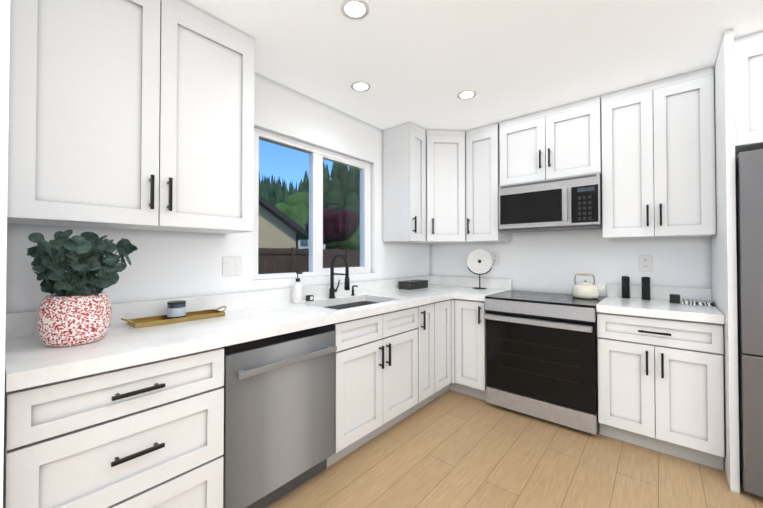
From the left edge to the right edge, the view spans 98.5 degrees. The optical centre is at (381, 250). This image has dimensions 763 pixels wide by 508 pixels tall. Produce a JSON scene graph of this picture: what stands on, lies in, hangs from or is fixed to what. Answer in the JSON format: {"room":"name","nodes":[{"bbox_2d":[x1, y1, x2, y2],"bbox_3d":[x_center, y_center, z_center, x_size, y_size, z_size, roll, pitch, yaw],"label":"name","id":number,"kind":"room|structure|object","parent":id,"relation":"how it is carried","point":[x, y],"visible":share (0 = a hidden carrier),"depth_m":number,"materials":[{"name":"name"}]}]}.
{"room":"kitchen","nodes":[
{"label":"kitchen","id":0,"kind":"room"},
{"bbox_2d":[0,0,19,507],"bbox_3d":[-1.289,0.034,1.045,0.730,2.480,0.116,-1,-1,40],"label":"wall","id":1,"kind":"structure","parent":0,"point":[9,233],"depth_m":0.85,"materials":[{"name":"paint"}]},
{"bbox_2d":[16,72,431,311],"bbox_3d":[-1.426,0.041,1.610,0.150,2.480,6.300,-1,-1,40],"label":"wall","id":2,"kind":"structure","parent":0,"point":[174,264],"depth_m":2.15,"materials":[{"name":"paint"}]},
{"bbox_2d":[7,0,254,233],"bbox_3d":[-1.114,-0.651,1.584,0.367,1.084,0.906,-1,-1,40],"label":"upper cabinet","id":3,"kind":"object","parent":2,"relation":"attached to","point":[132,114],"visible":0.98,"depth_m":1.42,"materials":[{"name":"white wood"}]},
{"bbox_2d":[5,275,432,338],"bbox_3d":[-0.480,0.324,2.587,0.020,0.100,3.277,-1,-1,40],"label":"backsplash","id":4,"kind":"structure","parent":2,"relation":"attached to","point":[19,324],"depth_m":1.98,"materials":[{"name":"white stone"}]},
{"bbox_2d":[223,257,241,275],"bbox_3d":[-0.934,0.097,2.063,0.012,0.118,0.118,-1,-1,40],"label":"light switch","id":5,"kind":"object","parent":2,"relation":"attached to","point":[232,266],"visible":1,"depth_m":2.06,"materials":[{"name":"white plastic"}]},
{"bbox_2d":[253,127,370,279],"bbox_3d":[-0.519,-0.315,2.688,0.067,1.036,1.206,-1,-1,40],"label":"sliding window","id":6,"kind":"structure","parent":2,"relation":"in","point":[317,155],"depth_m":2.65,"materials":[{"name":"plastic"}]},
{"bbox_2d":[383,122,425,241],"bbox_3d":[0.235,-0.631,3.174,0.367,1.084,0.255,-1,-1,40],"label":"upper cabinet","id":7,"kind":"object","parent":2,"relation":"attached to","point":[404,182],"visible":1,"depth_m":3.09,"materials":[{"name":"white wood"}]},
{"bbox_2d":[183,0,762,130],"bbox_3d":[0.232,-1.277,0.220,4.500,0.120,6.300,-1,-1,40],"label":"ceiling","id":8,"kind":"structure","parent":0,"point":[422,63],"depth_m":1.94,"materials":[{"name":"paint"}]},
{"bbox_2d":[340,0,368,19],"bbox_3d":[-0.132,-1.197,1.629,0.144,0.004,0.144,-1,-1,40],"label":"recessed light","id":9,"kind":"object","parent":8,"relation":"in","point":[355,9],"visible":1,"depth_m":1.63,"materials":[{"name":"white plastic"}]},
{"bbox_2d":[351,81,370,91],"bbox_3d":[-0.150,-1.187,2.380,0.144,0.004,0.144,-1,-1,40],"label":"recessed light","id":10,"kind":"object","parent":8,"relation":"in","point":[360,86],"visible":1,"depth_m":2.38,"materials":[{"name":"white plastic"}]},
{"bbox_2d":[457,90,476,99],"bbox_3d":[0.648,-1.185,2.502,0.144,0.004,0.144,-1,-1,40],"label":"recessed light","id":11,"kind":"object","parent":8,"relation":"in","point":[466,94],"visible":1,"depth_m":2.49,"materials":[{"name":"white plastic"}]},
{"bbox_2d":[266,390,762,507],"bbox_3d":[0.232,1.312,0.186,4.500,0.100,6.300,-1,-1,40],"label":"floor","id":12,"kind":"structure","parent":0,"point":[450,449],"depth_m":1.91,"materials":[{"name":"brown wood"}]},
{"bbox_2d":[3,347,223,507],"bbox_3d":[-1.099,0.844,1.367,0.646,0.868,0.623,-1,-1,40],"label":"drawer stack","id":13,"kind":"object","parent":12,"relation":"on","point":[148,435],"visible":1,"depth_m":1.16,"materials":[{"name":"white wood"}]},
{"bbox_2d":[222,323,336,507],"bbox_3d":[-0.676,0.851,1.836,0.648,0.866,0.628,-1,-1,40],"label":"dishwasher","id":14,"kind":"object","parent":12,"relation":"on","point":[279,416],"visible":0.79,"depth_m":1.61,"materials":[{"name":"silver metal"}]},
{"bbox_2d":[326,306,417,466],"bbox_3d":[-0.208,0.858,2.417,0.646,0.868,0.853,-1,-1,40],"label":"base cabinet","id":15,"kind":"object","parent":12,"relation":"on","point":[376,375],"visible":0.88,"depth_m":2.18,"materials":[{"name":"white wood"}]},
{"bbox_2d":[410,303,434,413],"bbox_3d":[0.149,0.863,2.837,0.646,0.868,0.240,-1,-1,40],"label":"base cabinet","id":16,"kind":"object","parent":12,"relation":"on","point":[426,375],"visible":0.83,"depth_m":2.66,"materials":[{"name":"white wood"}]},
{"bbox_2d":[427,298,487,402],"bbox_3d":[0.625,0.868,3.192,0.912,0.868,0.913,-1,-1,40],"label":"base cabinet","id":17,"kind":"object","parent":12,"relation":"on","point":[460,345],"visible":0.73,"depth_m":2.89,"materials":[{"name":"white wood"}]},
{"bbox_2d":[5,284,511,391],"bbox_3d":[-0.133,0.481,2.290,0.930,0.223,3.277,-1,-1,40],"label":"countertop","id":18,"kind":"structure","parent":17,"relation":"on","point":[31,360],"depth_m":1.44,"materials":[{"name":"white stone"}]},
{"bbox_2d":[26,229,137,346],"bbox_3d":[-1.140,0.140,1.294,0.398,0.432,0.362,-1,-1,40],"label":"potted plant","id":19,"kind":"object","parent":18,"relation":"on","point":[75,309],"visible":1,"depth_m":1.21,"materials":[{"name":"plant"}]},
{"bbox_2d":[121,306,226,327],"bbox_3d":[-1.060,0.339,1.722,0.150,0.044,0.487,-1,-1,40],"label":"brass tray","id":20,"kind":"object","parent":18,"relation":"on","point":[162,319],"visible":1,"depth_m":1.68,"materials":[{"name":"gold metal"}]},
{"bbox_2d":[167,300,185,318],"bbox_3d":[-1.070,0.310,1.718,0.084,0.090,0.084,-1,-1,40],"label":"candle jar","id":21,"kind":"object","parent":20,"relation":"on","point":[176,309],"visible":0.94,"depth_m":1.69,"materials":[{"name":"grey glass"}]},
{"bbox_2d":[293,272,302,302],"bbox_3d":[-0.591,0.261,2.335,0.078,0.217,0.066,-1,-1,40],"label":"soap bottle","id":22,"kind":"object","parent":18,"relation":"on","point":[297,293],"visible":1,"depth_m":2.32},
{"bbox_2d":[306,295,313,300],"bbox_3d":[-0.532,0.351,2.442,0.042,0.040,0.040,-1,-1,40],"label":"cube","id":23,"kind":"object","parent":18,"relation":"on","point":[309,297],"visible":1,"depth_m":2.43,"materials":[{"name":"black plastic"}]},
{"bbox_2d":[329,254,349,297],"bbox_3d":[-0.315,0.200,2.559,0.218,0.346,0.093,-1,-1,40],"label":"pull-down faucet","id":24,"kind":"object","parent":18,"relation":"on","point":[332,290],"visible":1,"depth_m":2.57,"materials":[{"name":"black metal"}]},
{"bbox_2d":[351,285,357,295],"bbox_3d":[-0.225,0.331,2.744,0.073,0.088,0.033,-1,-1,40],"label":"soap pump","id":25,"kind":"object","parent":18,"relation":"on","point":[353,294],"visible":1,"depth_m":2.75,"materials":[{"name":"black metal"}]},
{"bbox_2d":[399,280,427,289],"bbox_3d":[0.329,0.345,3.357,0.144,0.075,0.324,-1,-1,40],"label":"box","id":26,"kind":"object","parent":18,"relation":"on","point":[412,284],"visible":1,"depth_m":3.27,"materials":[{"name":"plastic"}]},
{"bbox_2d":[467,249,491,288],"bbox_3d":[0.992,0.184,3.321,0.235,0.397,0.102,-1,-1,40],"label":"disc","id":27,"kind":"object","parent":18,"relation":"on","point":[479,260],"visible":1,"depth_m":3.31,"materials":[{"name":"white stone"}]},
{"bbox_2d":[484,290,605,434],"bbox_3d":[1.345,0.837,2.702,0.775,0.916,0.712,-1,-1,40],"label":"range oven","id":28,"kind":"object","parent":12,"relation":"on","point":[541,355],"visible":0.85,"depth_m":2.45,"materials":[{"name":"black glass"}]},
{"bbox_2d":[572,273,604,298],"bbox_3d":[1.661,0.281,2.640,0.232,0.194,0.192,-1,-1,40],"label":"kettle","id":29,"kind":"object","parent":28,"relation":"on","point":[585,289],"visible":1,"depth_m":2.59,"materials":[{"name":"white ceramic"}]},
{"bbox_2d":[597,312,724,470],"bbox_3d":[1.902,0.856,2.283,0.608,0.868,0.646,-1,-1,40],"label":"base cabinet","id":30,"kind":"object","parent":12,"relation":"on","point":[660,384],"visible":0.98,"depth_m":2.04,"materials":[{"name":"white wood"}]},
{"bbox_2d":[596,296,724,323],"bbox_3d":[1.907,0.395,2.293,0.610,0.050,0.633,-1,-1,40],"label":"countertop","id":31,"kind":"structure","parent":30,"relation":"on","point":[657,308],"depth_m":2.12,"materials":[{"name":"white stone"}]},
{"bbox_2d":[621,276,629,297],"bbox_3d":[1.922,0.287,2.588,0.052,0.172,0.052,-1,-1,40],"label":"mill","id":32,"kind":"object","parent":31,"relation":"on","point":[625,280],"visible":1,"depth_m":2.57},
{"bbox_2d":[641,277,649,299],"bbox_3d":[2.016,0.286,2.508,0.052,0.172,0.052,-1,-1,40],"label":"mill","id":33,"kind":"object","parent":31,"relation":"on","point":[645,283],"visible":1,"depth_m":2.49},
{"bbox_2d":[669,294,679,303],"bbox_3d":[2.075,0.339,2.327,0.055,0.060,0.060,-1,-1,40],"label":"jar","id":34,"kind":"object","parent":31,"relation":"on","point":[674,298],"visible":1,"depth_m":2.31,"materials":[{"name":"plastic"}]},
{"bbox_2d":[681,299,713,305],"bbox_3d":[2.182,0.358,2.275,0.155,0.022,0.170,-1,-1,40],"label":"board","id":35,"kind":"object","parent":31,"relation":"on","point":[698,302],"visible":1,"depth_m":2.24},
{"bbox_2d":[711,29,739,493],"bbox_3d":[2.117,0.050,2.044,0.034,2.474,0.748,-1,-1,40],"label":"panel","id":36,"kind":"object","parent":12,"relation":"on","point":[724,269],"visible":0.79,"depth_m":1.78,"materials":[{"name":"white wood"}]},
{"bbox_2d":[735,149,762,496],"bbox_3d":[2.447,0.382,1.681,0.913,1.800,0.812,-1,-1,40],"label":"fridge","id":37,"kind":"object","parent":12,"relation":"on","point":[749,202],"visible":0.67,"depth_m":1.69,"materials":[{"name":"silver metal"}]},
{"bbox_2d":[432,229,711,296],"bbox_3d":[2.222,0.053,2.547,4.140,2.480,0.150,-1,-1,40],"label":"wall","id":38,"kind":"structure","parent":0,"point":[542,261],"depth_m":2.87,"materials":[{"name":"paint"}]},
{"bbox_2d":[403,130,478,243],"bbox_3d":[0.608,-0.627,3.427,0.607,1.084,0.607,-1,-1,40],"label":"upper cabinet","id":39,"kind":"object","parent":38,"relation":"attached to","point":[445,186],"visible":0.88,"depth_m":3.20,"materials":[{"name":"white wood"}]},
{"bbox_2d":[433,276,511,289],"bbox_3d":[0.932,0.336,3.523,0.900,0.100,0.020,-1,-1,40],"label":"backsplash","id":40,"kind":"structure","parent":38,"relation":"attached to","point":[437,280],"depth_m":3.48,"materials":[{"name":"white stone"}]},
{"bbox_2d":[466,123,510,242],"bbox_3d":[1.038,-0.630,3.219,0.313,1.084,0.367,-1,-1,40],"label":"upper cabinet","id":41,"kind":"object","parent":38,"relation":"attached to","point":[482,178],"visible":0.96,"depth_m":3.11,"materials":[{"name":"white wood"}]},
{"bbox_2d":[491,253,498,263],"bbox_3d":[1.157,0.079,3.346,0.075,0.118,0.009,-1,-1,40],"label":"electrical outlet","id":42,"kind":"object","parent":38,"relation":"attached to","point":[495,258],"visible":1,"depth_m":3.34,"materials":[{"name":"white plastic"}]},
{"bbox_2d":[499,96,601,185],"bbox_3d":[1.464,-0.880,2.861,0.772,0.594,0.367,-1,-1,40],"label":"upper cabinet","id":43,"kind":"object","parent":38,"relation":"attached to","point":[561,141],"visible":0.83,"depth_m":2.71,"materials":[{"name":"white wood"}]},
{"bbox_2d":[499,172,602,232],"bbox_3d":[1.444,-0.381,2.819,0.755,0.399,0.445,-1,-1,40],"label":"over-the-range microwave","id":44,"kind":"object","parent":43,"relation":"attached to","point":[573,202],"visible":0.98,"depth_m":2.65,"materials":[{"name":"silver metal"}]},
{"bbox_2d":[640,256,651,270],"bbox_3d":[2.067,0.099,2.572,0.075,0.118,0.009,-1,-1,40],"label":"electrical outlet","id":45,"kind":"object","parent":38,"relation":"attached to","point":[645,263],"visible":1,"depth_m":2.57,"materials":[{"name":"white plastic"}]},
{"bbox_2d":[601,66,715,238],"bbox_3d":[1.994,-0.641,2.407,0.605,1.084,0.367,-1,-1,40],"label":"upper cabinet","id":46,"kind":"object","parent":38,"relation":"attached to","point":[658,158],"visible":1,"depth_m":2.27,"materials":[{"name":"white wood"}]},
{"bbox_2d":[607,284,711,300],"bbox_3d":[2.106,0.323,2.528,0.610,0.100,0.020,-1,-1,40],"label":"backsplash","id":47,"kind":"structure","parent":38,"relation":"attached to","point":[656,292],"depth_m":2.49,"materials":[{"name":"white stone"}]},
{"bbox_2d":[734,31,762,156],"bbox_3d":[2.518,-0.889,1.776,0.934,0.604,0.657,-1,-1,40],"label":"upper cabinet","id":48,"kind":"object","parent":38,"relation":"attached to","point":[748,79],"visible":0.61,"depth_m":1.82,"materials":[{"name":"white wood"}]},
{"label":"outside","id":49,"kind":"structure","parent":0,"visible":0},
{"bbox_3d":[-113.163,4.146,179.094,399.700,0.200,520.000,-1,-1,40],"label":"ground","id":50,"kind":"structure","parent":49,"visible":0},
{"bbox_2d":[259,173,299,203],"bbox_3d":[-53.778,-18.127,187.995,199.090,44.970,330.000,-1,-1,40],"label":"forest","id":51,"kind":"object","parent":50,"relation":"on","point":[277,186],"depth_m":111.32,"materials":[{"name":"green plant"}]},
{"bbox_2d":[258,194,308,248],"bbox_3d":[-10.727,-0.843,14.440,11.680,5.482,9.900,-1,-1,40],"label":"house","id":52,"kind":"structure","parent":50,"relation":"on","point":[275,227],"depth_m":13.44,"materials":[{"name":"beige paint"}]},
{"bbox_2d":[258,247,359,273],"bbox_3d":[-2.131,0.884,11.400,0.110,1.950,12.028,-1,-1,40],"label":"fence","id":53,"kind":"object","parent":50,"relation":"on","point":[276,256],"depth_m":10.54,"materials":[{"name":"brown wood"}]},
{"bbox_2d":[292,218,325,248],"bbox_3d":[-8.603,-0.332,29.357,7.800,4.850,4.200,-1,-1,40],"label":"house","id":54,"kind":"structure","parent":50,"relation":"on","point":[303,243],"depth_m":26.69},
{"bbox_2d":[261,159,359,249],"bbox_3d":[-6.223,-6.968,39.066,31.916,18.373,26.062,-1,-1,40],"label":"trees","id":55,"kind":"object","parent":50,"relation":"on","point":[344,182],"depth_m":32.88,"materials":[{"name":"green plant"}]},
{"bbox_2d":[305,208,359,243],"bbox_3d":[-2.306,-0.023,15.261,2.084,3.864,2.169,-1,-1,40],"label":"maple tree","id":56,"kind":"object","parent":50,"relation":"on","point":[340,228],"depth_m":14.73,"materials":[{"name":"purple plant"}]}
]}

